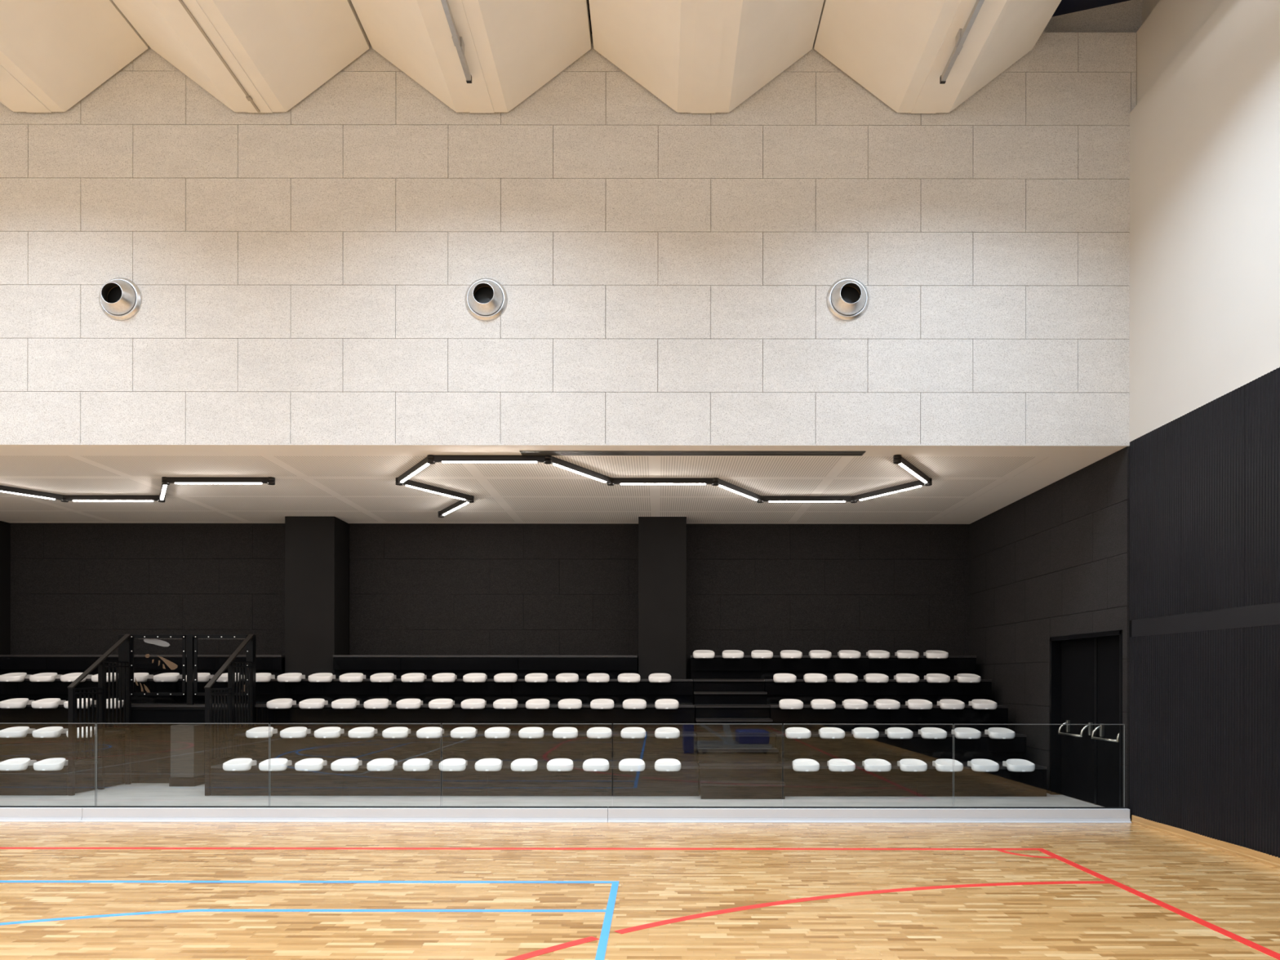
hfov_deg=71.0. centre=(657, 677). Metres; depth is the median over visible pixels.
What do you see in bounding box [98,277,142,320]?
air nozzle
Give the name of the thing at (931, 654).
seat
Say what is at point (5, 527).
column
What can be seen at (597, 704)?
seat
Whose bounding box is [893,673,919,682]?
seat
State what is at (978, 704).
seat
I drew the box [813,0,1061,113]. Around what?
ceiling beam
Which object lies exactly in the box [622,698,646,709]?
seat
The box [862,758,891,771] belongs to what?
seat
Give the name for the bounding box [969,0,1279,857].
wall
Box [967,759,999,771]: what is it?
seat
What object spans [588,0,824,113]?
ceiling beam
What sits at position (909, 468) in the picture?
diffuser
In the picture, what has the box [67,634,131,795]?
guard rail
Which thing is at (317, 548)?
column
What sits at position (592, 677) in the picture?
seat
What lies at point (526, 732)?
seat
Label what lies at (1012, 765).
seat
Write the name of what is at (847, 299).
air nozzle
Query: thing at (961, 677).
seat
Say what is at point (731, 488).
diffuser
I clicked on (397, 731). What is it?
seat
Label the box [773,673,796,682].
seat
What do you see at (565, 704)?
seat
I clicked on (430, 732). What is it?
seat
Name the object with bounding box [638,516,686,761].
column
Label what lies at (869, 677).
seat
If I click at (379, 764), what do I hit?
seat
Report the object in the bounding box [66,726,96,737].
seat
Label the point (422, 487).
diffuser
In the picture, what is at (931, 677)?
seat
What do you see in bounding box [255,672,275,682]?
seat
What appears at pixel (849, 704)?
seat
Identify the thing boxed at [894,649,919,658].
seat
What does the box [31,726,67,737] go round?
seat
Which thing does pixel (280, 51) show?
ceiling beam
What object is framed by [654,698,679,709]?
seat
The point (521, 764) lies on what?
seat
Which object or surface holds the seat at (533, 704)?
on the bleachers at (150, 743)
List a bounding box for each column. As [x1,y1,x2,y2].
[0,520,10,654]
[284,516,348,679]
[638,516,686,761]
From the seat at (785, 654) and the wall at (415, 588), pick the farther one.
the wall at (415, 588)
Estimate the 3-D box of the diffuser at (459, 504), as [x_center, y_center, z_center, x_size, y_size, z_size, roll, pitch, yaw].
[-3.085,-2.562,13.657,0.038,0.012,1.167,0,0,-31]
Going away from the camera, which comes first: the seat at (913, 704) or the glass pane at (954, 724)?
the glass pane at (954, 724)
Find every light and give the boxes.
[0,476,275,502]
[395,454,932,517]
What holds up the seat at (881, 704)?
on the bleachers at (736, 761)
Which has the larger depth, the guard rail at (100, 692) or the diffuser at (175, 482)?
the guard rail at (100, 692)
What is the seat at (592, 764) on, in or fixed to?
on the bleachers at (150, 743)
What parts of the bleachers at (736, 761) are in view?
panel, panel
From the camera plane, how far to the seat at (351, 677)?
13.76 m
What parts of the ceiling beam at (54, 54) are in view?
plate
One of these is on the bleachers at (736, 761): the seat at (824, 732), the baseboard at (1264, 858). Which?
the seat at (824, 732)
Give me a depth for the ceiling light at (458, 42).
8.90 m
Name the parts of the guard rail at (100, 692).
post, cross rail, cross rail, cross rail, handrail, post, cross rail, cross rail, cross rail, post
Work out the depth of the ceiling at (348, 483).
12.19 m
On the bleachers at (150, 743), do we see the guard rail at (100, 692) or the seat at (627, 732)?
the seat at (627, 732)
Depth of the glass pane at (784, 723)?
10.19 m
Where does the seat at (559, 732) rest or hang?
on the bleachers at (150, 743)
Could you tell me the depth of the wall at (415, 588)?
15.38 m
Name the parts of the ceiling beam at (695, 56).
plate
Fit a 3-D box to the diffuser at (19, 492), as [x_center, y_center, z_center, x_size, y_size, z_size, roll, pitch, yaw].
[-9.012,-2.568,12.451,0.038,0.012,1.157,0,0,33]
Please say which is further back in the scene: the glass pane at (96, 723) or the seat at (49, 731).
the seat at (49, 731)
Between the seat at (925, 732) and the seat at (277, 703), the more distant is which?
the seat at (277, 703)
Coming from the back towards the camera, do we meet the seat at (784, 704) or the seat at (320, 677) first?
the seat at (320, 677)
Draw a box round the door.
[1049,630,1124,807]
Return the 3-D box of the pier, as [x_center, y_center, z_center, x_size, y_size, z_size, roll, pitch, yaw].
[-6.881,1.133,13.125,0.360,0.880,0.320,0,0,0]
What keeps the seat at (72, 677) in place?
on the bleachers at (29, 781)
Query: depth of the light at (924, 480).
11.85 m
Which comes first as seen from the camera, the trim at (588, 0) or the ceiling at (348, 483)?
the trim at (588, 0)
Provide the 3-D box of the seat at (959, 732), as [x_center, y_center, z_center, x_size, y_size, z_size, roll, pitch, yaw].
[4.317,0.777,12.579,0.352,0.144,0.351,0,0,0]
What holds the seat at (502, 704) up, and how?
on the bleachers at (150, 743)
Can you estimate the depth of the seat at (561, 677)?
13.75 m
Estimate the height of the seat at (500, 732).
0.144 m
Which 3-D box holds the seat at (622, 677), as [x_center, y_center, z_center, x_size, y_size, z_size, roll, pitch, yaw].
[-0.446,0.002,13.899,0.352,0.144,0.351,0,0,0]
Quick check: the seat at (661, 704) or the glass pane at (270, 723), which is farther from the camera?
the seat at (661, 704)
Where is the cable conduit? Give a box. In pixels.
[178,0,260,112]
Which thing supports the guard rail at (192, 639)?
on the bleachers at (150, 743)
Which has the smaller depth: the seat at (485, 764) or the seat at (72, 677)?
the seat at (485, 764)
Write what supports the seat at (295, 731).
on the bleachers at (150, 743)
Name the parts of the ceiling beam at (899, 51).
plate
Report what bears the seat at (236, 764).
on the bleachers at (150, 743)
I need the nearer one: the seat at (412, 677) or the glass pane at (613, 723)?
the glass pane at (613, 723)
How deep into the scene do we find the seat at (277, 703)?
13.11 m
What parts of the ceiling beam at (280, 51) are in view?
plate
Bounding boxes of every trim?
[587,0,591,34]
[1042,0,1142,33]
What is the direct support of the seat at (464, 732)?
on the bleachers at (150, 743)
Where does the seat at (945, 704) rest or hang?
on the bleachers at (736, 761)
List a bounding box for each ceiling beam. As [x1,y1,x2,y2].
[0,0,148,112]
[111,0,368,112]
[351,0,591,112]
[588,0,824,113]
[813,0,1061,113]
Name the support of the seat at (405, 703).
on the bleachers at (150, 743)
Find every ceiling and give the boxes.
[0,443,1128,524]
[1051,0,1130,17]
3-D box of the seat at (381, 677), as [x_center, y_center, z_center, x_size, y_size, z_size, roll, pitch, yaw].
[-4.250,-0.002,13.899,0.352,0.144,0.351,0,0,0]
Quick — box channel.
[0,805,86,822]
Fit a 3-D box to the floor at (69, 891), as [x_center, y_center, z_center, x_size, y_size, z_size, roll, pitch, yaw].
[-13.724,1.714,-0.290,38.555,0.203,21.020,0,0,0]
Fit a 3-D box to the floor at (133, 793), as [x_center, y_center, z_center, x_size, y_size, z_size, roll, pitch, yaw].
[-3.674,1.701,12.950,18.655,0.250,5.460,0,0,0]
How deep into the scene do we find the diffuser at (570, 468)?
11.25 m
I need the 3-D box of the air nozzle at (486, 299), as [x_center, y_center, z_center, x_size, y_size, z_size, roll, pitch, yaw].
[-1.951,-4.296,10.116,0.486,0.486,0.168,0,0,0]
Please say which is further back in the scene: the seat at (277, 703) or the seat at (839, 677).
the seat at (839, 677)
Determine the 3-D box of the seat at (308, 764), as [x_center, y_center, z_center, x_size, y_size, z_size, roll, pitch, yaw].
[-4.605,1.153,11.919,0.352,0.144,0.351,0,0,0]
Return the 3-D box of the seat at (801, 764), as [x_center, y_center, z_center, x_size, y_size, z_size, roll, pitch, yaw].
[1.954,1.160,11.919,0.352,0.144,0.351,0,0,0]
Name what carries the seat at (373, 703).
on the bleachers at (150, 743)
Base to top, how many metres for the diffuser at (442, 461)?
0.012 m
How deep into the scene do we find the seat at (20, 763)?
11.84 m
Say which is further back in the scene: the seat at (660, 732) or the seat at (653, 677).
the seat at (653, 677)
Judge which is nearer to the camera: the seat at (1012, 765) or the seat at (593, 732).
the seat at (1012, 765)
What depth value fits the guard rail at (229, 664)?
12.58 m
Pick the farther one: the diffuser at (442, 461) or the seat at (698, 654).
the seat at (698, 654)
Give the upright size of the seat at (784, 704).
0.144 m
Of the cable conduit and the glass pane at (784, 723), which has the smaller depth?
the cable conduit
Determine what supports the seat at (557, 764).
on the bleachers at (150, 743)
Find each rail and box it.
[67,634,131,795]
[118,634,255,710]
[204,634,254,795]
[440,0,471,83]
[939,0,984,84]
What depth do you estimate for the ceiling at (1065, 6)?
10.37 m
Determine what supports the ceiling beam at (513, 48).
attached to the ceiling
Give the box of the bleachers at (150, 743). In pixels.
[131,654,698,795]
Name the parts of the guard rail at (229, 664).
post, cross rail, cross rail, cross rail, handrail, post, cross rail, cross rail, cross rail, post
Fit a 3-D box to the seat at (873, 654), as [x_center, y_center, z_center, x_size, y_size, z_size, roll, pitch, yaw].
[3.566,-0.379,14.569,0.352,0.144,0.351,0,0,0]
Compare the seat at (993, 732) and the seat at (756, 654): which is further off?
the seat at (756, 654)
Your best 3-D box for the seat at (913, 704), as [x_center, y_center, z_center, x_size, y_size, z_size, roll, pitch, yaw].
[3.845,0.392,13.239,0.352,0.144,0.351,0,0,0]
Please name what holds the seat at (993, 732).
on the bleachers at (736, 761)
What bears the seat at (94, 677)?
on the bleachers at (29, 781)
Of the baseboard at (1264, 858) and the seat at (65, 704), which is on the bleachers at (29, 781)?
the seat at (65, 704)
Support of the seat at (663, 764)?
on the bleachers at (150, 743)
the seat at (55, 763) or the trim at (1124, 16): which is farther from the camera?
the seat at (55, 763)
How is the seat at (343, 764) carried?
on the bleachers at (150, 743)
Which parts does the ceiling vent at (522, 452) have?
blade, blade, blade, blade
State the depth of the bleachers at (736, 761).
12.66 m
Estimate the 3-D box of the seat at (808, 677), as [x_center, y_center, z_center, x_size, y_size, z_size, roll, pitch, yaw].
[2.428,0.005,13.899,0.352,0.144,0.351,0,0,0]
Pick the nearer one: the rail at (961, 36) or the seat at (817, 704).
the rail at (961, 36)
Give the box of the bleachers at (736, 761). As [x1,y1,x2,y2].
[688,655,1047,799]
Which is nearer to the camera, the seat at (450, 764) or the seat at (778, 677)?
the seat at (450, 764)
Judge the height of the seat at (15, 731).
0.144 m
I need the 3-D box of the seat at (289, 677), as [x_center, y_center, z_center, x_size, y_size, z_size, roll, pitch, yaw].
[-5.676,-0.003,13.899,0.352,0.144,0.351,0,0,0]
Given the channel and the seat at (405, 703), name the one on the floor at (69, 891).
the channel
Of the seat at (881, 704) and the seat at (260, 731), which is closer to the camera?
the seat at (260, 731)
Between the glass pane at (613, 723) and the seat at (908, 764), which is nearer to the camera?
the glass pane at (613, 723)
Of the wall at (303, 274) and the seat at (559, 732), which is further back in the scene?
the seat at (559, 732)
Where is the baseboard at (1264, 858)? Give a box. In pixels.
[1131,814,1279,868]
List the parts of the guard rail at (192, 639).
post, panel frame, cross rail, cross rail, post, panel frame, post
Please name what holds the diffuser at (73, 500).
attached to the light at (166, 481)
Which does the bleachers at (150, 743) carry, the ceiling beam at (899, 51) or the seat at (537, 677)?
the seat at (537, 677)
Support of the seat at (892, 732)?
on the bleachers at (736, 761)
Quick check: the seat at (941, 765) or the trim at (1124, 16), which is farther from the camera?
the seat at (941, 765)
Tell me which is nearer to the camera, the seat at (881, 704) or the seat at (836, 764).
the seat at (836, 764)
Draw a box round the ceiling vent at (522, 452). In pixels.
[520,450,865,455]
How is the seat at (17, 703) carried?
on the bleachers at (29, 781)
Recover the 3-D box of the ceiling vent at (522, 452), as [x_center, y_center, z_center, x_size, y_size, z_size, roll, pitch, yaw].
[0.404,-2.634,10.537,4.027,0.009,0.195,0,0,0]
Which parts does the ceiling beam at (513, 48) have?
plate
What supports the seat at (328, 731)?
on the bleachers at (150, 743)
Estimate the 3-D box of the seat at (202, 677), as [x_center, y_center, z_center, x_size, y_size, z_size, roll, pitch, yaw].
[-7.103,-0.005,13.899,0.352,0.144,0.351,0,0,0]
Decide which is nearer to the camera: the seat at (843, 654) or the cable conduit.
the cable conduit
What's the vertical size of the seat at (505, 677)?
0.144 m
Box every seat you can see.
[0,672,31,681]
[0,697,34,708]
[0,726,35,737]
[0,757,36,770]
[29,672,62,681]
[31,697,66,708]
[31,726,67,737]
[33,757,67,770]
[60,672,92,681]
[63,697,96,708]
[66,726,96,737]
[91,672,115,681]
[106,697,123,708]
[133,672,153,681]
[153,672,182,681]
[186,672,213,681]
[216,672,244,682]
[222,758,256,770]
[245,726,277,737]
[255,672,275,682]
[258,758,291,770]
[266,698,296,708]
[277,672,305,682]
[280,726,311,737]
[294,758,327,771]
[298,698,328,708]
[307,672,335,682]
[314,726,344,737]
[330,758,362,771]
[331,698,359,708]
[338,672,365,682]
[347,726,377,737]
[364,698,391,708]
[366,758,397,771]
[369,672,395,682]
[382,726,410,737]
[395,698,422,708]
[400,672,426,682]
[402,758,432,771]
[416,726,444,738]
[428,698,454,708]
[431,672,457,682]
[438,758,467,771]
[450,726,477,738]
[461,698,486,708]
[462,672,487,682]
[475,758,502,771]
[484,726,511,738]
[493,672,517,682]
[493,698,518,709]
[511,758,537,771]
[518,727,543,738]
[524,672,547,682]
[525,698,549,709]
[546,758,573,771]
[552,727,577,738]
[555,673,578,682]
[557,698,582,709]
[582,758,608,771]
[586,673,609,682]
[586,727,611,738]
[590,698,613,709]
[617,673,639,682]
[618,758,644,771]
[620,727,645,738]
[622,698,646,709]
[648,673,671,682]
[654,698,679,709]
[654,727,679,738]
[654,758,680,771]
[693,649,715,658]
[722,649,743,658]
[751,649,773,658]
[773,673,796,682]
[778,698,803,709]
[780,649,802,658]
[785,727,811,738]
[791,758,819,771]
[803,673,826,682]
[808,649,831,658]
[810,698,835,709]
[818,727,844,738]
[826,758,855,771]
[833,673,857,682]
[837,649,860,658]
[842,698,867,709]
[851,727,879,738]
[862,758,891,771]
[863,673,888,682]
[866,649,889,658]
[873,698,900,709]
[884,727,912,738]
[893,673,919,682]
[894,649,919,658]
[897,758,927,771]
[905,698,932,709]
[918,727,946,738]
[923,649,948,658]
[924,673,950,682]
[932,759,963,771]
[937,698,964,709]
[951,727,981,738]
[954,673,981,682]
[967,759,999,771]
[968,698,997,709]
[984,727,1015,738]
[1002,759,1035,771]
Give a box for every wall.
[0,32,1137,445]
[10,523,970,769]
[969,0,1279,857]
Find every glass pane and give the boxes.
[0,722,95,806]
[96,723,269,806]
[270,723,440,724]
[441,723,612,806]
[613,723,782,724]
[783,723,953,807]
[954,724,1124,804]
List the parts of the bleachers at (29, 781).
panel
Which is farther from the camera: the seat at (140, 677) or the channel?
the seat at (140, 677)
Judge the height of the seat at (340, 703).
0.144 m
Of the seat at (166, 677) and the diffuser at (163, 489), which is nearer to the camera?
the diffuser at (163, 489)
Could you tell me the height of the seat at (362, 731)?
0.144 m
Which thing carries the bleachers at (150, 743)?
on the floor at (133, 793)
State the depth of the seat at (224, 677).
13.75 m
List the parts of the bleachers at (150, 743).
panel, panel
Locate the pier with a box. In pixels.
[168,724,204,786]
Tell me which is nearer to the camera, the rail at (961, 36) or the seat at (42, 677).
the rail at (961, 36)
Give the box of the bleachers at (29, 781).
[0,654,229,795]
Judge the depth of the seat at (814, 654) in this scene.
14.42 m
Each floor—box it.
[0,769,1105,807]
[0,821,1279,959]
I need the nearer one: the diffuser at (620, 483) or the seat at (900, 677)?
the diffuser at (620, 483)
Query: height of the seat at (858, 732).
0.144 m
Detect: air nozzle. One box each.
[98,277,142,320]
[464,277,507,320]
[826,277,869,320]
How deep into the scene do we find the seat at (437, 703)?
13.10 m
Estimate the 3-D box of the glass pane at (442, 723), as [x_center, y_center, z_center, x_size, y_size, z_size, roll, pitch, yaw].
[-1.489,1.020,10.200,1.929,0.998,0.017,0,0,0]
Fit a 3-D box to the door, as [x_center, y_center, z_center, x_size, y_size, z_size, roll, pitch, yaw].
[5.417,0.518,11.255,0.218,2.135,1.890,0,0,0]
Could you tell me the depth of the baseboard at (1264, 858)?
8.67 m
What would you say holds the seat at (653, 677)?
on the bleachers at (150, 743)
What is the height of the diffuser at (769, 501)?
0.012 m
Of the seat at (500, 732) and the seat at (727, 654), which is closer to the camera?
the seat at (500, 732)
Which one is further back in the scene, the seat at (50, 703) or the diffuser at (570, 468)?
the seat at (50, 703)
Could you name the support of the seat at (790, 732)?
on the bleachers at (736, 761)
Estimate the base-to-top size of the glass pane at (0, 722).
0.998 m
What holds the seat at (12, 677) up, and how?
on the bleachers at (29, 781)
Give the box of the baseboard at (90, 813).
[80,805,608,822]
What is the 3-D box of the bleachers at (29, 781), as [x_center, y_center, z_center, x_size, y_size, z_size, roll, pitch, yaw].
[-9.836,0.599,13.654,5.730,1.939,3.432,0,0,0]
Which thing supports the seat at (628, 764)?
on the bleachers at (150, 743)
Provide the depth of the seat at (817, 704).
13.10 m
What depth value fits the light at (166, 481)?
12.48 m
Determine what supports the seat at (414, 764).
on the bleachers at (150, 743)
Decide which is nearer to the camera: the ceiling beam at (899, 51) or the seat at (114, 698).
the ceiling beam at (899, 51)
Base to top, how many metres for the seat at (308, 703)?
0.144 m
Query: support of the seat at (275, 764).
on the bleachers at (150, 743)
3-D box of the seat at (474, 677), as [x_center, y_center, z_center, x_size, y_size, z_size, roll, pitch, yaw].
[-2.823,0.000,13.899,0.352,0.144,0.351,0,0,0]
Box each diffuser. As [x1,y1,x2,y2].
[0,490,55,499]
[72,500,153,501]
[160,484,166,499]
[174,482,262,484]
[400,463,429,482]
[405,484,465,500]
[441,461,537,462]
[442,502,468,515]
[553,463,606,482]
[620,483,705,484]
[719,485,757,500]
[768,501,844,502]
[859,485,921,500]
[898,463,927,483]
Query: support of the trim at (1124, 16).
attached to the wall at (303, 274)
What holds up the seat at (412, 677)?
on the bleachers at (150, 743)
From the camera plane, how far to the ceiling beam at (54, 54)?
9.62 m
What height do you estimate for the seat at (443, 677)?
0.144 m
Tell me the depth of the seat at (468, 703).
13.09 m

